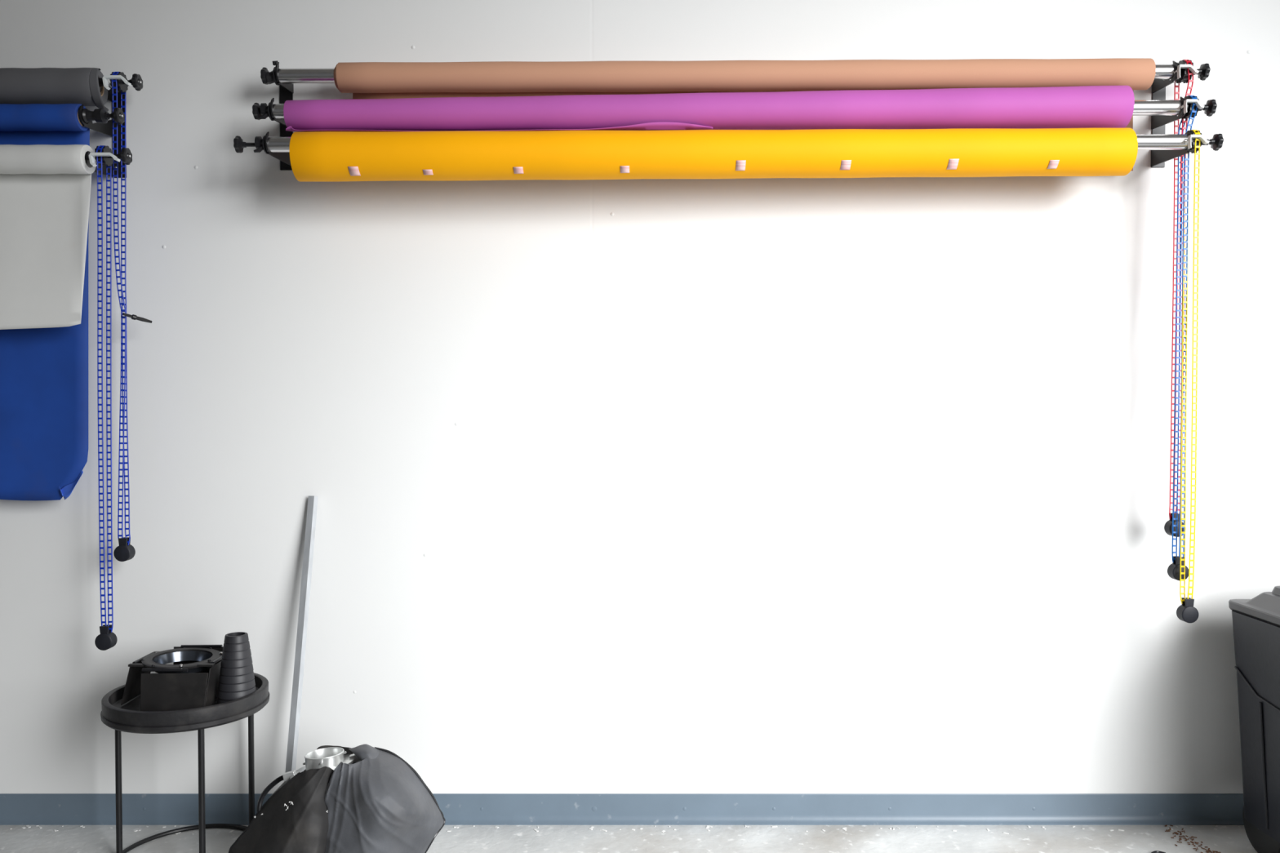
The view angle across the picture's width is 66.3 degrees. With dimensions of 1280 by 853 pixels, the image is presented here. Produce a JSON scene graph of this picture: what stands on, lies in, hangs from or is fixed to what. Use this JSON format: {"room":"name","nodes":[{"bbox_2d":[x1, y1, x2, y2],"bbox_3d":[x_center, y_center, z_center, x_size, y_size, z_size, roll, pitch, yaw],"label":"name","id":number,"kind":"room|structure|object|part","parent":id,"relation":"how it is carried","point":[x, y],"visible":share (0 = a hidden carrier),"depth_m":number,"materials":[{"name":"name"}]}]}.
{"room":"studio","nodes":[
{"label":"studio","id":0,"kind":"room"},
{"bbox_2d":[0,825,1257,852],"bbox_3d":[0.000,1.509,0.028,7.400,0.100,7.100,0,1,0],"label":"floor","id":1,"kind":"structure","parent":0,"point":[68,838],"depth_m":3.30,"materials":[{"name":"concrete"}]},
{"bbox_2d":[100,672,269,852],"bbox_3d":[-1.452,1.118,3.151,0.492,0.548,0.492,0,1,0],"label":"side table","id":2,"kind":"object","parent":1,"relation":"on","point":[128,717],"visible":0.64,"depth_m":2.99,"materials":[{"name":"black metal"}]},
{"bbox_3d":[-1.680,1.148,3.156,0.018,0.480,0.018,0,1,0],"label":"leg","id":3,"kind":"part","parent":2,"relation":"part of","materials":[{"name":"black paint"}]},
{"bbox_2d":[120,644,222,711],"bbox_3d":[-1.485,0.805,3.141,0.306,0.152,0.268,0,1,0],"label":"barn doors","id":4,"kind":"structure","parent":2,"relation":"on","point":[194,672],"depth_m":3.05,"materials":[{"name":"black metal"}]},
{"bbox_3d":[-1.617,0.814,3.154,0.042,0.128,0.170,0,1,0],"label":"door","id":5,"kind":"part","parent":4,"relation":"part of","materials":[{"name":"black metal"}]},
{"bbox_3d":[-1.575,0.747,3.068,0.050,0.007,0.016,0,1,0],"label":"hinge arm","id":6,"kind":"part","parent":4,"relation":"part of","materials":[{"name":"black metal"}]},
{"bbox_3d":[-1.593,0.744,3.143,0.010,0.010,0.120,0,1,0],"label":"hinge rod","id":7,"kind":"part","parent":4,"relation":"part of","materials":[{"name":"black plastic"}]},
{"bbox_3d":[-1.466,0.752,3.025,0.140,0.010,0.010,0,1,0],"label":"hinge rod","id":8,"kind":"part","parent":4,"relation":"part of","materials":[{"name":"black plastic"}]},
{"bbox_3d":[-1.435,0.822,3.016,0.207,0.123,0.016,0,1,0],"label":"door","id":9,"kind":"part","parent":4,"relation":"part of","materials":[{"name":"black metal"}]},
{"bbox_3d":[-1.466,0.804,3.268,0.190,0.142,0.015,0,1,0],"label":"door","id":10,"kind":"part","parent":4,"relation":"part of","materials":[{"name":"black metal"}]},
{"bbox_3d":[-1.459,0.732,3.260,0.135,0.011,0.010,0,1,0],"label":"hinge rod","id":11,"kind":"part","parent":4,"relation":"part of","materials":[{"name":"black plastic"}]},
{"bbox_3d":[-1.359,0.747,3.068,0.050,0.007,0.016,0,1,0],"label":"hinge arm","id":12,"kind":"part","parent":4,"relation":"part of","materials":[{"name":"black metal"}]},
{"bbox_3d":[-1.351,0.813,3.136,0.017,0.130,0.185,0,1,-1],"label":"door","id":13,"kind":"part","parent":4,"relation":"part of","materials":[{"name":"black metal"}]},
{"bbox_3d":[-1.345,0.744,3.143,0.010,0.010,0.120,0,1,0],"label":"hinge rod","id":14,"kind":"part","parent":4,"relation":"part of","materials":[{"name":"black plastic"}]},
{"bbox_2d":[100,672,269,733],"bbox_3d":[-1.452,0.877,3.145,0.492,0.066,0.492,0,1,0],"label":"tray","id":15,"kind":"object","parent":2,"relation":"on","point":[128,717],"depth_m":2.95,"materials":[{"name":"black wood"}]},
{"bbox_3d":[-1.325,1.152,2.962,0.018,0.480,0.018,0,1,0],"label":"leg","id":16,"kind":"part","parent":2,"relation":"part of","materials":[{"name":"black paint"}]},
{"bbox_2d":[217,631,256,704],"bbox_3d":[-1.286,0.772,3.123,0.118,0.221,0.118,0,1,0],"label":"snoot","id":17,"kind":"object","parent":2,"relation":"on","point":[237,677],"visible":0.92,"depth_m":3.08,"materials":[{"name":"black rubber"}]},
{"bbox_3d":[-1.326,1.144,3.341,0.018,0.480,0.018,0,1,0],"label":"leg","id":18,"kind":"part","parent":2,"relation":"part of","materials":[{"name":"black paint"}]},
{"bbox_2d":[284,495,318,773],"bbox_3d":[-1.152,0.814,3.307,0.029,1.145,0.212,0,1,12],"label":"pole","id":19,"kind":"object","parent":1,"relation":"on","point":[299,666],"visible":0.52,"depth_m":3.32,"materials":[{"name":"metal"}]},
{"bbox_2d":[228,744,445,852],"bbox_3d":[-0.927,1.182,2.962,0.651,0.428,0.362,0,1,0],"label":"softbox","id":20,"kind":"object","parent":1,"relation":"on","point":[363,798],"visible":1,"depth_m":2.87,"materials":[{"name":"black fabric"}]},
{"bbox_3d":[-1.101,1.106,2.999,0.068,0.071,0.011,0,1,-5],"label":"support rod","id":21,"kind":"part","parent":20,"relation":"part of","materials":[{"name":"silver metal"}]},
{"bbox_3d":[-1.085,1.200,2.889,0.349,0.390,0.177,0,1,16],"label":"lining panel","id":22,"kind":"part","parent":20,"relation":"part of","materials":[{"name":"black fabric"}]},
{"bbox_2d":[282,770,295,782],"bbox_3d":[-1.070,1.067,2.991,0.037,0.030,0.025,0,1,-10],"label":"socket","id":23,"kind":"object","parent":20,"relation":"attached to","point":[286,776],"depth_m":2.98,"materials":[{"name":"silver metal"}]},
{"bbox_2d":[349,754,360,762],"bbox_3d":[-0.877,1.022,3.023,0.037,0.030,0.025,0,1,-10],"label":"socket","id":24,"kind":"object","parent":20,"relation":"attached to","point":[353,757],"depth_m":3.01,"materials":[{"name":"silver metal"}]},
{"bbox_3d":[-0.929,1.193,3.048,0.643,0.396,0.192,0,1,0],"label":"panel","id":25,"kind":"part","parent":20,"relation":"part of","materials":[{"name":"grey fabric"}]},
{"bbox_3d":[-0.769,1.192,2.916,0.330,0.403,0.215,0,1,0],"label":"panel","id":26,"kind":"part","parent":20,"relation":"part of","materials":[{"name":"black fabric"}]},
{"bbox_2d":[9,825,1240,835],"bbox_3d":[-0.168,1.387,3.365,4.488,0.002,0.078,0,1,0],"label":"flakes","id":27,"kind":"object","parent":1,"relation":"on","point":[27,826],"visible":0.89,"depth_m":3.38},
{"bbox_2d":[1151,850,1165,852],"bbox_3d":[1.686,1.387,3.189,0.048,0.007,0.018,0,1,0],"label":"scrap","id":28,"kind":"object","parent":1,"relation":"on","point":[1155,851],"visible":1,"depth_m":3.19,"materials":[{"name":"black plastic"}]},
{"bbox_2d":[1164,825,1221,852],"bbox_3d":[1.833,1.387,3.273,0.118,0.002,0.306,0,1,0],"label":"leaf litter","id":29,"kind":"object","parent":1,"relation":"on","point":[1168,830],"visible":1,"depth_m":3.28,"materials":[{"name":"plant"}]},
{"bbox_2d":[1228,586,1279,852],"bbox_3d":[2.266,0.958,2.952,0.630,0.875,0.681,0,1,0],"label":"bin","id":30,"kind":"object","parent":1,"relation":"on","point":[1255,620],"visible":1,"depth_m":3.12,"materials":[{"name":"grey plastic"}]},
{"bbox_3d":[2.268,0.568,2.941,0.626,0.094,0.676,0,1,0],"label":"lid","id":31,"kind":"part","parent":30,"relation":"part of","materials":[{"name":"grey plastic"}]},
{"bbox_2d":[0,0,1279,793],"bbox_3d":[0.000,-0.714,3.442,7.400,4.400,0.120,0,1,0],"label":"wall","id":32,"kind":"structure","parent":0,"point":[753,485],"depth_m":3.40,"materials":[{"name":"white paint"}]},
{"bbox_2d":[78,85,124,177],"bbox_3d":[-1.794,-1.007,3.249,0.048,0.339,0.252,0,1,0],"label":"wall bracket","id":33,"kind":"object","parent":32,"relation":"attached to","point":[104,128],"visible":0.33,"depth_m":3.36,"materials":[{"name":"black metal"}]},
{"bbox_2d":[0,103,89,501],"bbox_3d":[-2.238,-0.401,3.244,0.834,1.309,0.141,0,1,0],"label":"paper roll","id":34,"kind":"object","parent":33,"relation":"on","point":[44,371],"visible":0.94,"depth_m":3.31,"materials":[{"name":"paper"}]},
{"bbox_2d":[79,106,124,124],"bbox_3d":[-1.771,-1.016,3.203,0.158,0.054,0.054,0,1,0],"label":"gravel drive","id":35,"kind":"object","parent":34,"relation":"attached to","point":[99,115],"visible":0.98,"depth_m":3.19,"materials":[{"name":"black plastic"}]},
{"bbox_3d":[-1.710,-1.016,3.203,0.034,0.054,0.054,0,1,0],"label":"knob","id":36,"kind":"part","parent":35,"relation":"part of","materials":[{"name":"black plastic"}]},
{"bbox_2d":[0,144,96,329],"bbox_3d":[-2.168,-0.604,3.166,0.782,0.610,0.094,0,1,0],"label":"paper roll","id":37,"kind":"object","parent":33,"relation":"on","point":[45,189],"visible":0.95,"depth_m":3.20,"materials":[{"name":"white paper"}]},
{"bbox_2d":[84,146,132,167],"bbox_3d":[-1.747,-0.867,3.152,0.206,0.078,0.084,0,1,0],"label":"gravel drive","id":38,"kind":"object","parent":37,"relation":"attached to","point":[108,157],"visible":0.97,"depth_m":3.14,"materials":[{"name":"black plastic"}]},
{"bbox_2d":[94,145,117,650],"bbox_3d":[-1.740,-0.089,3.177,0.055,1.632,0.066,0,1,0],"label":"pull chain","id":39,"kind":"object","parent":38,"relation":"hanging from","point":[107,639],"visible":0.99,"depth_m":3.18,"materials":[{"name":"blue plastic"}]},
{"bbox_3d":[-1.702,-0.873,3.160,0.050,0.013,0.013,0,1,0],"label":"stem","id":40,"kind":"part","parent":38,"relation":"part of","materials":[{"name":"silver metal"}]},
{"bbox_3d":[-1.662,-0.873,3.159,0.034,0.054,0.054,0,1,0],"label":"knob","id":41,"kind":"part","parent":38,"relation":"part of","materials":[{"name":"black plastic"}]},
{"bbox_2d":[0,67,108,111],"bbox_3d":[-2.178,-1.117,3.249,0.831,0.139,0.122,0,1,0],"label":"paper roll","id":42,"kind":"object","parent":33,"relation":"on","point":[17,85],"visible":0.91,"depth_m":3.20,"materials":[{"name":"paper"}]},
{"bbox_2d":[97,71,142,92],"bbox_3d":[-1.752,-1.140,3.240,0.196,0.072,0.084,0,1,0],"label":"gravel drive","id":43,"kind":"object","parent":42,"relation":"attached to","point":[136,81],"visible":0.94,"depth_m":3.23,"materials":[{"name":"black plastic"}]},
{"bbox_2d":[111,71,135,561],"bbox_3d":[-1.727,-0.362,3.265,0.055,1.626,0.066,0,1,0],"label":"pull chain","id":44,"kind":"object","parent":43,"relation":"hanging from","point":[125,551],"visible":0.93,"depth_m":3.27,"materials":[{"name":"blue plastic"}]},
{"bbox_2d":[122,312,151,323],"bbox_3d":[-1.679,-0.362,3.270,0.019,0.029,0.092,1,2,44],"label":"clip","id":45,"kind":"object","parent":44,"relation":"attached to","point":[133,317],"visible":1,"depth_m":3.27,"materials":[{"name":"black plastic"}]},
{"bbox_3d":[-1.665,-0.359,3.281,0.057,0.022,0.013,-1,2,-40],"label":"handle","id":46,"kind":"part","parent":45,"relation":"part of","materials":[{"name":"black plastic"}]},
{"bbox_3d":[-1.672,-1.142,3.247,0.034,0.054,0.054,0,1,0],"label":"knob","id":47,"kind":"part","parent":43,"relation":"part of","materials":[{"name":"black plastic"}]},
{"bbox_3d":[-1.815,-1.018,3.272,0.005,0.075,0.203,0,1,0],"label":"hook arm","id":48,"kind":"part","parent":33,"relation":"part of","materials":[{"name":"black paint"}]},
{"bbox_3d":[-1.815,-0.877,3.251,0.005,0.079,0.250,0,1,0],"label":"hook arm","id":49,"kind":"part","parent":33,"relation":"part of","materials":[{"name":"black paint"}]},
{"bbox_3d":[-1.815,-1.142,3.292,0.005,0.071,0.156,0,1,0],"label":"hook arm","id":50,"kind":"part","parent":33,"relation":"part of","materials":[{"name":"black paint"}]},
{"bbox_3d":[-1.793,-1.015,3.373,0.045,0.315,0.005,0,1,0],"label":"plate","id":51,"kind":"part","parent":33,"relation":"part of","materials":[{"name":"black paint"}]},
{"bbox_2d":[264,62,293,170],"bbox_3d":[-1.216,-1.042,3.249,0.048,0.326,0.252,0,1,0],"label":"wall bracket","id":52,"kind":"object","parent":32,"relation":"attached to","point":[286,91],"visible":0.55,"depth_m":3.34,"materials":[{"name":"black metal"}]},
{"bbox_3d":[-1.194,-0.915,3.250,0.005,0.074,0.250,0,1,0],"label":"hook arm","id":53,"kind":"part","parent":52,"relation":"part of","materials":[{"name":"black paint"}]},
{"bbox_3d":[-1.194,-1.042,3.271,0.005,0.080,0.203,0,1,0],"label":"hook arm","id":54,"kind":"part","parent":52,"relation":"part of","materials":[{"name":"black paint"}]},
{"bbox_3d":[-1.194,-1.171,3.292,0.005,0.071,0.156,0,1,0],"label":"hook arm","id":55,"kind":"part","parent":52,"relation":"part of","materials":[{"name":"black paint"}]},
{"bbox_3d":[-1.217,-1.036,3.372,0.045,0.304,0.005,0,1,0],"label":"plate","id":56,"kind":"part","parent":52,"relation":"part of","materials":[{"name":"black paint"}]},
{"bbox_2d":[233,130,1223,154],"bbox_3d":[0.283,-0.917,3.153,3.181,0.077,0.087,0,1,0],"label":"crossbar","id":57,"kind":"object","parent":52,"relation":"attached to","point":[1145,141],"visible":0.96,"depth_m":3.14,"materials":[{"name":"metal"}]},
{"bbox_3d":[-1.289,-0.909,3.160,0.034,0.054,0.054,0,1,0],"label":"knob","id":58,"kind":"part","parent":57,"relation":"part of","materials":[{"name":"black plastic"}]},
{"bbox_3d":[-1.239,-0.909,3.159,0.070,0.013,0.013,0,1,0],"label":"stem","id":59,"kind":"part","parent":57,"relation":"part of","materials":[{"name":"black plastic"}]},
{"bbox_3d":[-1.222,-0.890,3.141,0.032,0.023,0.015,-1,1,-27],"label":"lever","id":60,"kind":"part","parent":57,"relation":"part of","materials":[{"name":"black plastic"}]},
{"bbox_2d":[289,127,1137,181],"bbox_3d":[0.233,-0.876,3.160,2.678,0.168,0.156,0,1,0],"label":"paper roll","id":61,"kind":"object","parent":57,"relation":"on","point":[606,154],"visible":1,"depth_m":3.09,"materials":[{"name":"paper"}]},
{"bbox_2d":[1176,129,1200,622],"bbox_3d":[1.784,-0.159,3.175,0.055,1.594,0.076,0,1,0],"label":"pull chain","id":62,"kind":"object","parent":57,"relation":"hanging from","point":[1186,612],"visible":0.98,"depth_m":3.17,"materials":[{"name":"yellow plastic"}]},
{"bbox_3d":[1.856,-0.918,3.158,0.034,0.054,0.054,0,1,0],"label":"knob","id":63,"kind":"part","parent":57,"relation":"part of","materials":[{"name":"black plastic"}]},
{"bbox_2d":[252,95,1217,120],"bbox_3d":[0.307,-1.040,3.197,3.144,0.080,0.087,0,1,0],"label":"crossbar","id":64,"kind":"object","parent":52,"relation":"attached to","point":[1141,107],"visible":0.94,"depth_m":3.18,"materials":[{"name":"metal"}]},
{"bbox_3d":[-1.246,-1.031,3.205,0.034,0.054,0.054,0,1,0],"label":"knob","id":65,"kind":"part","parent":64,"relation":"part of","materials":[{"name":"black plastic"}]},
{"bbox_3d":[-1.222,-1.011,3.185,0.032,0.023,0.015,-1,1,-27],"label":"lever","id":66,"kind":"part","parent":64,"relation":"part of","materials":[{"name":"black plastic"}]},
{"bbox_2d":[283,85,1134,131],"bbox_3d":[0.217,-1.032,3.204,2.738,0.159,0.136,0,1,0],"label":"paper roll","id":67,"kind":"object","parent":64,"relation":"on","point":[1079,106],"visible":0.93,"depth_m":3.15,"materials":[{"name":"paper"}]},
{"bbox_2d":[1167,95,1197,581],"bbox_3d":[1.778,-0.287,3.220,0.058,1.589,0.078,0,1,0],"label":"pull chain","id":68,"kind":"object","parent":64,"relation":"hanging from","point":[1173,570],"visible":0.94,"depth_m":3.23,"materials":[{"name":"plastic"}]},
{"bbox_3d":[1.860,-1.043,3.203,0.034,0.054,0.054,0,1,0],"label":"knob","id":69,"kind":"part","parent":64,"relation":"part of","materials":[{"name":"black plastic"}]},
{"bbox_2d":[260,59,1210,84],"bbox_3d":[0.314,-1.173,3.241,3.138,0.081,0.087,0,1,0],"label":"crossbar","id":70,"kind":"object","parent":52,"relation":"attached to","point":[1163,71],"visible":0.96,"depth_m":3.23,"materials":[{"name":"metal"}]},
{"bbox_3d":[-1.237,-1.162,3.249,0.034,0.054,0.054,0,1,0],"label":"knob","id":71,"kind":"part","parent":70,"relation":"part of","materials":[{"name":"black plastic"}]},
{"bbox_3d":[-1.206,-1.192,3.244,0.021,0.039,0.015,-1,1,-24],"label":"lever","id":72,"kind":"part","parent":70,"relation":"part of","materials":[{"name":"black plastic"}]},
{"bbox_2d":[333,57,1155,170],"bbox_3d":[0.341,-1.040,3.258,2.693,0.357,0.114,0,1,0],"label":"paper roll","id":73,"kind":"object","parent":70,"relation":"on","point":[365,80],"visible":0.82,"depth_m":3.21,"materials":[{"name":"paper"}]},
{"bbox_2d":[1164,59,1193,537],"bbox_3d":[1.791,-0.423,3.265,0.055,1.583,0.078,0,1,0],"label":"pull chain","id":74,"kind":"object","parent":70,"relation":"hanging from","point":[1168,525],"visible":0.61,"depth_m":3.28,"materials":[{"name":"red plastic"}]},
{"bbox_3d":[1.864,-1.176,3.247,0.034,0.054,0.054,0,1,0],"label":"knob","id":75,"kind":"part","parent":70,"relation":"part of","materials":[{"name":"black plastic"}]},
{"bbox_2d":[0,793,1244,825],"bbox_3d":[0.100,1.335,3.416,6.900,0.102,0.019,0,1,0],"label":"baseboard","id":76,"kind":"structure","parent":32,"relation":"attached to","point":[15,809],"depth_m":3.42,"materials":[{"name":"paint"}]},
{"bbox_2d":[1151,60,1193,167],"bbox_3d":[1.784,-1.046,3.248,0.048,0.326,0.252,0,1,0],"label":"wall bracket","id":77,"kind":"object","parent":32,"relation":"attached to","point":[1158,157],"visible":0.8,"depth_m":3.31,"materials":[{"name":"black metal"}]},
{"bbox_3d":[1.785,-1.045,3.372,0.045,0.304,0.005,0,1,0],"label":"plate","id":78,"kind":"part","parent":77,"relation":"part of","materials":[{"name":"black paint"}]},
{"bbox_3d":[1.762,-1.175,3.292,0.005,0.071,0.156,0,1,0],"label":"hook arm","id":79,"kind":"part","parent":77,"relation":"part of","materials":[{"name":"black paint"}]},
{"bbox_3d":[1.762,-1.044,3.271,0.005,0.076,0.203,0,1,0],"label":"hook arm","id":80,"kind":"part","parent":77,"relation":"part of","materials":[{"name":"black paint"}]},
{"bbox_3d":[1.762,-0.918,3.250,0.005,0.071,0.250,0,1,0],"label":"hook arm","id":81,"kind":"part","parent":77,"relation":"part of","materials":[{"name":"black paint"}]}
]}

